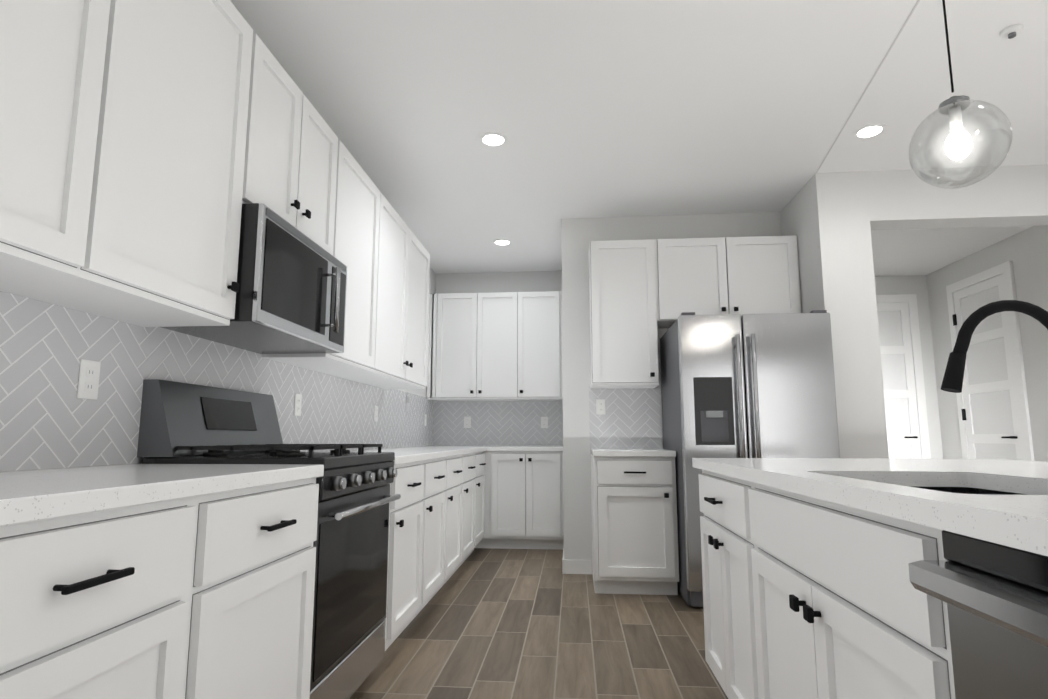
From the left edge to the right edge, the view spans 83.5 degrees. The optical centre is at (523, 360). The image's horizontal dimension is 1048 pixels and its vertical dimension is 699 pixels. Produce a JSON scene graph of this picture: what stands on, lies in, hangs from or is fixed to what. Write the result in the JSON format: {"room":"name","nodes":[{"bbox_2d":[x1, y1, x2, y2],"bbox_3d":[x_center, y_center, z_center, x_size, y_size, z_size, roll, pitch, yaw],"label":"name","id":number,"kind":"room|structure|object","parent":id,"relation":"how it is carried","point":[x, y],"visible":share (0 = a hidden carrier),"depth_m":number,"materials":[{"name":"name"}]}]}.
{"room":"kitchen","nodes":[
{"label":"kitchen","id":0,"kind":"room"},
{"bbox_2d":[3,267,435,471],"bbox_3d":[-1.405,-0.164,1.584,0.160,2.740,10.600,-1,-7,5],"label":"wall","id":1,"kind":"structure","parent":0,"point":[432,290],"depth_m":6.00,"materials":[{"name":"white paint"}]},
{"bbox_2d":[0,0,143,291],"bbox_3d":[-1.221,-0.798,0.864,0.326,1.070,1.293,-1,-7,5],"label":"upper cabinet","id":2,"kind":"object","parent":1,"relation":"attached to","point":[68,68],"depth_m":1.33,"materials":[{"name":"white paint"}]},
{"bbox_2d":[7,0,269,326],"bbox_3d":[-1.145,-0.683,1.739,0.326,1.070,0.739,-1,-7,5],"label":"upper cabinet","id":3,"kind":"object","parent":1,"relation":"attached to","point":[148,148],"depth_m":1.76,"materials":[{"name":"white paint"}]},
{"bbox_2d":[0,291,433,471],"bbox_3d":[-1.254,0.153,2.330,0.008,0.474,7.582,-1,-7,5],"label":"backsplash","id":4,"kind":"structure","parent":1,"relation":"attached to","point":[49,419],"depth_m":1.88,"materials":[{"name":"tile"}]},
{"bbox_2d":[77,359,100,399],"bbox_3d":[-1.296,0.059,1.754,0.007,0.116,0.072,-1,-7,5],"label":"electrical outlet","id":5,"kind":"object","parent":4,"relation":"attached to","point":[89,375],"visible":1,"depth_m":1.75,"materials":[{"name":"white plastic"}]},
{"bbox_2d":[294,393,301,415],"bbox_3d":[-1.181,0.234,3.082,0.007,0.116,0.072,-1,-7,5],"label":"electrical outlet","id":6,"kind":"object","parent":4,"relation":"attached to","point":[297,404],"visible":1,"depth_m":3.07,"materials":[{"name":"white plastic"}]},
{"bbox_2d":[374,406,377,421],"bbox_3d":[-1.076,0.392,4.297,0.007,0.116,0.072,-1,-7,5],"label":"electrical outlet","id":7,"kind":"object","parent":4,"relation":"attached to","point":[375,413],"visible":1,"depth_m":4.29,"materials":[{"name":"white plastic"}]},
{"bbox_2d":[406,395,409,411],"bbox_3d":[-1.008,0.375,5.129,0.002,0.143,0.110,-1,-7,5],"label":"paper tag","id":8,"kind":"object","parent":4,"relation":"attached to","point":[407,402],"visible":1,"depth_m":5.12,"materials":[{"name":"grey plastic"}]},
{"bbox_2d":[424,414,426,425],"bbox_3d":[-0.953,0.586,5.729,0.007,0.116,0.072,-1,-7,5],"label":"electrical outlet","id":9,"kind":"object","parent":4,"relation":"attached to","point":[425,418],"visible":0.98,"depth_m":5.72,"materials":[{"name":"white plastic"}]},
{"bbox_2d":[260,52,343,257],"bbox_3d":[-1.087,-0.808,2.441,0.326,0.640,0.756,-1,-7,5],"label":"upper cabinet","id":10,"kind":"object","parent":1,"relation":"attached to","point":[303,155],"depth_m":2.43,"materials":[{"name":"white paint"}]},
{"bbox_2d":[161,203,346,353],"bbox_3d":[-1.026,-0.283,2.367,0.450,0.411,0.752,-1,-7,5],"label":"over-the-range microwave","id":11,"kind":"object","parent":10,"relation":"attached to","point":[291,293],"visible":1,"depth_m":2.19,"materials":[{"name":"silver metal"}]},
{"bbox_2d":[262,146,387,375],"bbox_3d":[-1.029,-0.505,3.092,0.326,1.070,0.749,-1,-7,5],"label":"upper cabinet","id":12,"kind":"object","parent":1,"relation":"attached to","point":[363,208],"depth_m":3.16,"materials":[{"name":"white paint"}]},
{"bbox_2d":[336,202,429,388],"bbox_3d":[-0.953,-0.391,3.968,0.326,1.070,1.272,-1,-7,5],"label":"upper cabinet","id":13,"kind":"object","parent":1,"relation":"attached to","point":[404,365],"depth_m":3.95,"materials":[{"name":"white paint"}]},
{"bbox_2d":[436,271,561,293],"bbox_3d":[-0.221,0.469,6.405,1.370,2.740,0.710,-1,-7,5],"label":"wall","id":14,"kind":"structure","parent":0,"point":[521,281],"depth_m":6.22,"materials":[{"name":"white paint"}]},
{"bbox_2d":[426,291,562,400],"bbox_3d":[-0.267,-0.131,5.945,1.366,1.070,0.358,-1,-7,5],"label":"upper cabinet","id":15,"kind":"object","parent":14,"relation":"attached to","point":[501,346],"depth_m":5.81,"materials":[{"name":"white paint"}]},
{"bbox_2d":[433,401,562,445],"bbox_3d":[-0.248,0.637,6.022,1.362,0.474,0.008,-1,-7,5],"label":"backsplash","id":16,"kind":"structure","parent":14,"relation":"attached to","point":[505,423],"depth_m":6.02,"materials":[{"name":"tile"}]},
{"bbox_2d":[464,417,470,427],"bbox_3d":[-0.574,0.638,6.042,0.072,0.116,0.007,-1,-7,5],"label":"electrical outlet","id":17,"kind":"object","parent":16,"relation":"attached to","point":[467,422],"visible":1,"depth_m":6.04,"materials":[{"name":"white plastic"}]},
{"bbox_2d":[541,417,547,427],"bbox_3d":[0.216,0.634,5.974,0.072,0.116,0.007,-1,-7,5],"label":"electrical outlet","id":18,"kind":"object","parent":16,"relation":"attached to","point":[544,422],"visible":1,"depth_m":5.97,"materials":[{"name":"white plastic"}]},
{"bbox_2d":[349,548,727,698],"bbox_3d":[2.480,1.181,1.072,7.960,0.060,10.600,-1,-7,5],"label":"floor","id":19,"kind":"structure","parent":0,"point":[491,623],"depth_m":2.89,"materials":[{"name":"brown wood"}]},
{"bbox_2d":[0,494,211,698],"bbox_3d":[-1.044,0.693,0.947,0.646,0.876,0.600,-1,-7,5],"label":"base cabinet","id":20,"kind":"object","parent":19,"relation":"on","point":[108,604],"depth_m":1.02,"materials":[{"name":"white paint"}]},
{"bbox_2d":[200,478,318,698],"bbox_3d":[-0.992,0.772,1.548,0.646,0.876,0.616,-1,-7,5],"label":"base cabinet","id":21,"kind":"object","parent":19,"relation":"on","point":[209,596],"depth_m":1.52,"materials":[{"name":"white paint"}]},
{"bbox_2d":[0,464,323,526],"bbox_3d":[-1.111,0.134,0.208,0.651,0.038,3.448,-1,-7,5],"label":"countertop","id":22,"kind":"structure","parent":21,"relation":"on","point":[27,496],"depth_m":1.19,"materials":[{"name":"white stone"}]},
{"bbox_2d":[137,379,400,698],"bbox_3d":[-0.907,0.703,2.249,0.692,1.195,0.758,-1,-7,5],"label":"gas range","id":23,"kind":"object","parent":19,"relation":"on","point":[184,423],"visible":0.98,"depth_m":2.11,"materials":[{"name":"grey metal"}]},
{"bbox_2d":[384,460,427,650],"bbox_3d":[-0.877,0.947,2.880,0.646,0.876,0.550,-1,-7,5],"label":"base cabinet","id":24,"kind":"object","parent":19,"relation":"on","point":[407,572],"depth_m":2.85,"materials":[{"name":"white paint"}]},
{"bbox_2d":[350,446,487,464],"bbox_3d":[-0.751,0.676,4.344,0.654,0.038,3.394,-1,-7,5],"label":"countertop","id":25,"kind":"structure","parent":24,"relation":"on","point":[404,455],"depth_m":3.81,"materials":[{"name":"white stone"}]},
{"bbox_2d":[424,457,447,605],"bbox_3d":[-0.830,1.018,3.423,0.646,0.876,0.550,-1,-7,5],"label":"base cabinet","id":26,"kind":"object","parent":19,"relation":"on","point":[436,520],"depth_m":3.49,"materials":[{"name":"white paint"}]},
{"bbox_2d":[448,454,463,578],"bbox_3d":[-0.783,1.089,3.966,0.646,0.876,0.550,-1,-7,5],"label":"base cabinet","id":27,"kind":"object","parent":19,"relation":"on","point":[455,463],"depth_m":4.03,"materials":[{"name":"white paint"}]},
{"bbox_2d":[464,453,475,560],"bbox_3d":[-0.736,1.160,4.510,0.646,0.876,0.550,-1,-7,5],"label":"base cabinet","id":28,"kind":"object","parent":19,"relation":"on","point":[469,459],"depth_m":4.58,"materials":[{"name":"white paint"}]},
{"bbox_2d":[476,451,485,545],"bbox_3d":[-0.689,1.231,5.051,0.646,0.876,0.545,-1,-7,5],"label":"base cabinet","id":29,"kind":"object","parent":19,"relation":"on","point":[480,456],"depth_m":5.07,"materials":[{"name":"white paint"}]},
{"bbox_2d":[475,451,563,549],"bbox_3d":[-0.280,1.304,5.601,1.366,0.875,0.668,-1,-7,5],"label":"base cabinet","id":30,"kind":"object","parent":19,"relation":"on","point":[524,499],"visible":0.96,"depth_m":5.29,"materials":[{"name":"white paint"}]},
{"bbox_2d":[488,446,562,450],"bbox_3d":[0.050,0.847,5.645,0.706,0.038,0.643,-1,-7,5],"label":"countertop","id":31,"kind":"structure","parent":30,"relation":"on","point":[490,448],"depth_m":5.33,"materials":[{"name":"white stone"}]},
{"bbox_2d":[591,454,678,594],"bbox_3d":[0.744,1.099,4.038,0.526,0.875,0.674,-1,-7,5],"label":"base cabinet","id":32,"kind":"object","parent":19,"relation":"on","point":[634,525],"visible":0.98,"depth_m":3.76,"materials":[{"name":"white paint"}]},
{"bbox_2d":[590,449,675,456],"bbox_3d":[0.746,0.646,4.112,0.530,0.038,0.646,-1,-7,5],"label":"countertop","id":33,"kind":"structure","parent":32,"relation":"on","point":[631,453],"depth_m":3.80,"materials":[{"name":"white stone"}]},
{"bbox_2d":[698,470,741,698],"bbox_3d":[1.122,0.833,2.010,0.858,0.876,0.690,-1,-7,5],"label":"base cabinet","id":34,"kind":"object","parent":19,"relation":"on","point":[716,491],"depth_m":2.07,"materials":[{"name":"white paint"}]},
{"bbox_2d":[660,310,839,606],"bbox_3d":[1.454,0.619,3.890,0.906,1.757,0.913,-1,-7,5],"label":"refrigerator","id":35,"kind":"object","parent":19,"relation":"on","point":[748,386],"visible":0.65,"depth_m":3.56,"materials":[{"name":"grey metal"}]},
{"bbox_2d":[730,477,955,698],"bbox_3d":[1.056,0.732,1.245,0.858,0.876,0.999,-1,-7,5],"label":"base cabinet","id":36,"kind":"object","parent":19,"relation":"on","point":[806,597],"depth_m":1.18,"materials":[{"name":"white paint"}]},
{"bbox_2d":[908,530,1047,698],"bbox_3d":[0.853,0.631,0.462,0.664,0.872,0.603,-1,-7,5],"label":"dishwasher","id":37,"kind":"object","parent":19,"relation":"on","point":[994,596],"visible":0.82,"depth_m":0.72,"materials":[{"name":"grey metal"}]},
{"bbox_2d":[230,0,1047,275],"bbox_3d":[2.480,-1.595,1.436,7.960,0.060,10.600,-1,-7,5],"label":"ceiling","id":38,"kind":"structure","parent":0,"point":[606,108],"depth_m":3.06,"materials":[{"name":"white paint"}]},
{"bbox_2d":[479,132,507,147],"bbox_3d":[-0.175,-1.297,3.459,0.176,0.004,0.176,-1,-7,5],"label":"recessed light","id":39,"kind":"object","parent":38,"relation":"in","point":[492,139],"visible":1,"depth_m":3.45,"materials":[{"name":"white"}]},
{"bbox_2d":[493,239,511,245],"bbox_3d":[-0.188,-1.058,5.281,0.176,0.004,0.176,-1,-7,5],"label":"recessed light","id":40,"kind":"object","parent":38,"relation":"in","point":[502,242],"visible":1,"depth_m":5.28,"materials":[{"name":"white"}]},
{"bbox_2d":[816,0,919,172],"bbox_3d":[1.477,-1.505,1.881,0.008,0.004,4.171,-2,-8,13],"label":"ceiling trim","id":41,"kind":"structure","parent":38,"relation":"attached to","point":[900,31],"depth_m":2.85,"materials":[{"name":"white"}]},
{"bbox_2d":[852,123,887,139],"bbox_3d":[1.985,-1.310,3.365,0.176,0.004,0.176,-1,-7,5],"label":"recessed light","id":42,"kind":"object","parent":38,"relation":"in","point":[869,131],"visible":1,"depth_m":3.36,"materials":[{"name":"white"}]},
{"bbox_2d":[909,0,1011,188],"bbox_3d":[1.428,-1.028,1.969,0.274,0.924,0.274,-1,-7,5],"label":"pendant light","id":43,"kind":"object","parent":38,"relation":"hanging from","point":[958,144],"visible":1,"depth_m":1.92,"materials":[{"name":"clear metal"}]},
{"bbox_2d":[1000,24,1023,38],"bbox_3d":[2.103,-1.406,2.527,0.080,0.030,0.080,-1,-7,5],"label":"sprinkler head","id":44,"kind":"object","parent":38,"relation":"attached to","point":[1012,31],"visible":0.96,"depth_m":2.51,"materials":[{"name":"white"}]},
{"bbox_2d":[561,212,780,559],"bbox_3d":[1.245,0.356,5.544,1.700,2.740,2.190,-1,-7,5],"label":"wall","id":45,"kind":"structure","parent":0,"point":[578,235],"depth_m":4.58,"materials":[{"name":"white paint"}]},
{"bbox_2d":[562,547,566,573],"bbox_3d":[0.335,1.586,4.777,0.015,0.100,0.863,-1,-7,5],"label":"baseboard","id":46,"kind":"structure","parent":45,"relation":"attached to","point":[564,561],"depth_m":4.35,"materials":[{"name":"white wood"}]},
{"bbox_2d":[589,386,661,448],"bbox_3d":[0.775,0.433,4.462,0.540,0.474,0.008,-1,-7,5],"label":"backsplash","id":47,"kind":"structure","parent":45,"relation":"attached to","point":[631,419],"depth_m":4.46,"materials":[{"name":"grey tile"}]},
{"bbox_2d":[596,399,605,414],"bbox_3d":[0.593,0.357,4.479,0.072,0.116,0.007,-1,-7,5],"label":"outlet","id":48,"kind":"object","parent":47,"relation":"attached to","point":[600,406],"visible":1,"depth_m":4.48,"materials":[{"name":"white plastic"}]},
{"bbox_2d":[589,235,801,388],"bbox_3d":[1.241,-0.341,4.344,1.481,1.070,0.358,-1,-7,5],"label":"upper cabinet","id":49,"kind":"object","parent":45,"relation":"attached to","point":[641,292],"visible":0.92,"depth_m":4.23,"materials":[{"name":"white paint"}]},
{"bbox_2d":[780,171,888,458],"bbox_3d":[2.222,0.300,5.122,0.320,2.740,2.870,-1,-7,5],"label":"wall","id":50,"kind":"structure","parent":0,"point":[825,218],"depth_m":3.79,"materials":[{"name":"white paint"}]},
{"bbox_2d":[692,300,1047,555],"bbox_3d":[1.131,0.065,0.394,1.190,0.627,4.140,-1,-7,5],"label":"countertop","id":51,"kind":"structure","parent":0,"point":[1004,502],"depth_m":1.28,"materials":[{"name":"white stone"}]},
{"bbox_2d":[874,275,942,458],"bbox_3d":[3.432,0.461,6.348,1.880,2.740,0.200,-1,-7,5],"label":"wall","id":52,"kind":"structure","parent":0,"point":[905,284],"depth_m":6.27,"materials":[{"name":"white paint"}]},
{"bbox_2d":[876,294,930,458],"bbox_3d":[3.755,0.547,6.173,0.940,2.525,0.068,-1,-7,5],"label":"door","id":53,"kind":"structure","parent":52,"relation":"attached to","point":[903,387],"depth_m":6.22,"materials":[{"name":"white wood"}]},
{"bbox_2d":[866,165,1047,229],"bbox_3d":[3.015,-1.073,3.878,1.500,0.340,0.190,-1,-7,5],"label":"wall","id":54,"kind":"structure","parent":0,"point":[1003,196],"depth_m":3.80,"materials":[{"name":"white paint"}]},
{"bbox_2d":[927,225,1047,461],"bbox_3d":[4.388,0.289,5.033,0.250,2.740,2.680,-1,-7,5],"label":"wall","id":55,"kind":"structure","parent":0,"point":[1025,251],"depth_m":5.02,"materials":[{"name":"white paint"}]},
{"bbox_2d":[946,261,1033,460],"bbox_3d":[4.259,0.443,5.383,0.068,2.525,0.880,-1,-7,5],"label":"door","id":56,"kind":"structure","parent":55,"relation":"attached to","point":[993,411],"depth_m":5.36,"materials":[{"name":"white wood"}]}
]}

